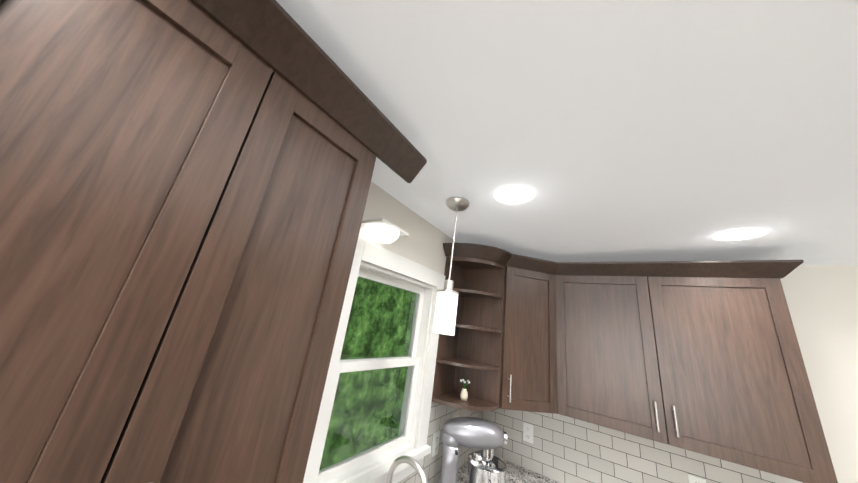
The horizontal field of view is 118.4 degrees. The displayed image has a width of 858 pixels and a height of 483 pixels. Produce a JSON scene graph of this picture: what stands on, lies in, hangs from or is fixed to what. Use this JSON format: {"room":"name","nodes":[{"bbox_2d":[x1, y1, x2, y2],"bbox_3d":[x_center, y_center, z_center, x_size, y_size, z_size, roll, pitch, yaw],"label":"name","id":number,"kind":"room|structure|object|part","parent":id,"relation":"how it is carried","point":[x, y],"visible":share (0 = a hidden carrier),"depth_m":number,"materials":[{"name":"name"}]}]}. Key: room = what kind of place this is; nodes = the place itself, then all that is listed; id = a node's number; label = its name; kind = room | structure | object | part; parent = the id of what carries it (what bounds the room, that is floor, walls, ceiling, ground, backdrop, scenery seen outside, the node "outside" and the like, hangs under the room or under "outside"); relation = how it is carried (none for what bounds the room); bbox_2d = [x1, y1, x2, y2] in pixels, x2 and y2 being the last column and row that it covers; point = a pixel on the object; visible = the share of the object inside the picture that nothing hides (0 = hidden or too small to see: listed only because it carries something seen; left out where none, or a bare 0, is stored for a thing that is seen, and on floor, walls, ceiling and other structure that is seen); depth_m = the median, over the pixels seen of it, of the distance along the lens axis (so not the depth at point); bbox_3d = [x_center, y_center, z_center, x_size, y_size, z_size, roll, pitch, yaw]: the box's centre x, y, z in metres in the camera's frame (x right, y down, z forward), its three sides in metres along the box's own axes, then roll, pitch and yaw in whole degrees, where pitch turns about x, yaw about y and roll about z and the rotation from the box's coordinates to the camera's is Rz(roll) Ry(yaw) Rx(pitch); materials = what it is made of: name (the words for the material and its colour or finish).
{"room":"kitchen","nodes":[
{"label":"kitchen","id":0,"kind":"room"},
{"bbox_2d":[350,181,456,482],"bbox_3d":[-1.252,0.408,-0.236,0.120,2.440,6.210,-4,-21,33],"label":"wall","id":1,"kind":"structure","parent":0,"point":[422,242],"depth_m":1.44,"materials":[{"name":"white paint"}]},
{"bbox_2d":[0,0,27,31],"bbox_3d":[-0.820,-0.143,0.049,0.346,0.966,0.658,-4,-21,33],"label":"upper cabinet","id":2,"kind":"object","parent":1,"relation":"attached to","point":[8,8],"depth_m":0.29,"materials":[{"name":"brown wood"}]},
{"bbox_2d":[0,0,387,482],"bbox_3d":[-0.531,0.031,0.474,0.346,0.966,0.669,-4,-21,33],"label":"upper cabinet","id":3,"kind":"object","parent":1,"relation":"attached to","point":[184,187],"depth_m":0.38,"materials":[{"name":"brown wood"}]},
{"bbox_2d":[303,237,445,482],"bbox_3d":[-0.220,0.603,1.268,0.160,1.060,0.830,-4,-21,33],"label":"double-hung window","id":4,"kind":"structure","parent":1,"relation":"in","point":[367,419],"depth_m":1.25,"materials":[{"name":"white wood"}]},
{"bbox_2d":[361,218,408,242],"bbox_3d":[-0.211,-0.031,1.145,0.158,0.067,0.180,-4,-21,33],"label":"light","id":5,"kind":"object","parent":1,"relation":"attached to","point":[381,230],"visible":0.94,"depth_m":1.09,"materials":[{"name":"white glass"}]},
{"bbox_2d":[398,402,482,482],"bbox_3d":[-0.406,0.942,0.884,0.005,0.479,3.208,-4,-21,33],"label":"tile backsplash","id":6,"kind":"structure","parent":1,"relation":"attached to","point":[441,415],"depth_m":1.56,"materials":[{"name":"white tile"}]},
{"bbox_2d":[431,431,439,457],"bbox_3d":[0.041,1.207,1.526,0.008,0.118,0.072,-4,-21,33],"label":"outlet","id":7,"kind":"object","parent":6,"relation":"attached to","point":[435,443],"visible":1,"depth_m":1.52,"materials":[{"name":"white plastic"}]},
{"bbox_2d":[447,251,514,410],"bbox_3d":[0.535,0.662,2.005,0.384,0.966,0.628,-4,-21,33],"label":"upper cabinet","id":8,"kind":"object","parent":1,"relation":"attached to","point":[481,341],"depth_m":1.72,"materials":[{"name":"brown wood"}]},
{"bbox_2d":[460,379,469,400],"bbox_3d":[0.221,0.913,1.575,0.063,0.110,0.065,-4,-21,33],"label":"vase","id":9,"kind":"object","parent":8,"relation":"on","point":[464,395],"visible":1,"depth_m":1.56,"materials":[{"name":"beige ceramic"}]},
{"bbox_2d":[431,254,505,410],"bbox_3d":[0.275,0.555,1.671,0.327,0.900,0.282,-4,-21,33],"label":"open shelf","id":10,"kind":"object","parent":8,"relation":"attached to","point":[474,353],"depth_m":1.71,"materials":[{"name":"brown wood"}]},
{"bbox_2d":[276,0,857,264],"bbox_3d":[0.166,-0.870,-0.679,3.120,0.080,6.450,-4,-21,33],"label":"ceiling","id":11,"kind":"structure","parent":0,"point":[638,130],"depth_m":0.70,"materials":[{"name":"white paint"}]},
{"bbox_2d":[433,197,468,334],"bbox_3d":[0.105,0.102,1.213,0.120,0.639,0.120,-4,-21,33],"label":"light","id":12,"kind":"object","parent":11,"relation":"hanging from","point":[446,310],"visible":1,"depth_m":1.12,"materials":[{"name":"white glass"}]},
{"bbox_2d":[494,185,534,204],"bbox_3d":[0.388,-0.207,1.167,0.176,0.009,0.176,-4,-21,33],"label":"recessed light","id":13,"kind":"object","parent":11,"relation":"in","point":[514,195],"visible":1,"depth_m":1.15,"materials":[{"name":"white"}]},
{"bbox_2d":[712,228,767,240],"bbox_3d":[1.502,-0.030,1.242,0.176,0.009,0.176,-4,-21,33],"label":"recessed light","id":14,"kind":"object","parent":11,"relation":"in","point":[740,234],"visible":1,"depth_m":1.23,"materials":[{"name":"white"}]},
{"bbox_2d":[780,265,857,482],"bbox_3d":[1.429,1.355,1.592,2.495,2.440,0.120,-4,-21,33],"label":"wall","id":15,"kind":"structure","parent":0,"point":[822,302],"depth_m":1.36,"materials":[{"name":"white paint"}]},
{"bbox_2d":[511,254,570,416],"bbox_3d":[0.790,0.644,1.838,0.340,0.966,0.628,-4,-21,33],"label":"upper cabinet","id":16,"kind":"object","parent":15,"relation":"attached to","point":[539,313],"depth_m":1.71,"materials":[{"name":"brown wood"}]},
{"bbox_2d":[483,408,803,482],"bbox_3d":[1.150,1.407,1.679,1.672,0.479,0.005,-4,-21,33],"label":"tile backsplash","id":17,"kind":"structure","parent":15,"relation":"attached to","point":[563,449],"depth_m":1.69,"materials":[{"name":"white tile"}]},
{"bbox_2d":[523,422,533,443],"bbox_3d":[0.749,1.442,1.929,0.072,0.118,0.008,-4,-21,33],"label":"electrical outlet","id":18,"kind":"object","parent":17,"relation":"attached to","point":[528,429],"visible":1,"depth_m":1.93,"materials":[{"name":"white plastic"}]},
{"bbox_2d":[688,474,705,482],"bbox_3d":[1.509,1.390,1.432,0.072,0.118,0.008,-4,-21,33],"label":"electrical outlet","id":19,"kind":"object","parent":17,"relation":"attached to","point":[693,479],"visible":1,"depth_m":1.45,"materials":[{"name":"white plastic"}]},
{"bbox_2d":[563,260,837,482],"bbox_3d":[1.366,0.648,1.600,1.087,0.966,0.384,-4,-21,33],"label":"upper cabinet","id":20,"kind":"object","parent":15,"relation":"attached to","point":[704,357],"depth_m":1.37,"materials":[{"name":"brown wood"}]},
{"bbox_3d":[1.061,0.152,1.646,1.714,0.079,0.955,-4,-21,33],"label":"corner crown","id":21,"kind":"part","parent":20,"relation":"part of","materials":[{"name":"brown wood"}]},
{"bbox_3d":[-0.162,1.513,-1.432,3.120,0.080,6.450,-4,-21,33],"label":"floor","id":22,"kind":"structure","parent":0,"visible":0},
{"bbox_3d":[0.194,1.579,0.225,1.652,0.878,3.188,-4,-21,33],"label":"base cabinet","id":23,"kind":"object","parent":22,"relation":"on","visible":0},
{"bbox_2d":[457,450,559,482],"bbox_3d":[-0.166,1.169,0.627,0.660,0.040,3.208,-4,-21,33],"label":"countertop","id":24,"kind":"structure","parent":23,"relation":"on","point":[515,473],"depth_m":1.74,"materials":[{"name":"grey stone"}]},
{"bbox_2d":[386,455,427,482],"bbox_3d":[-0.122,1.082,1.017,0.232,0.367,0.110,-4,-21,33],"label":"gooseneck faucet","id":25,"kind":"object","parent":24,"relation":"on","point":[414,464],"visible":1,"depth_m":1.08,"materials":[{"name":"silver metal"}]},
{"bbox_2d":[439,417,506,482],"bbox_3d":[0.254,1.244,1.454,0.347,0.419,0.276,-4,-21,33],"label":"stand mixer","id":26,"kind":"object","parent":24,"relation":"on","point":[485,464],"visible":1,"depth_m":1.43,"materials":[{"name":"silver metal"}]}
]}

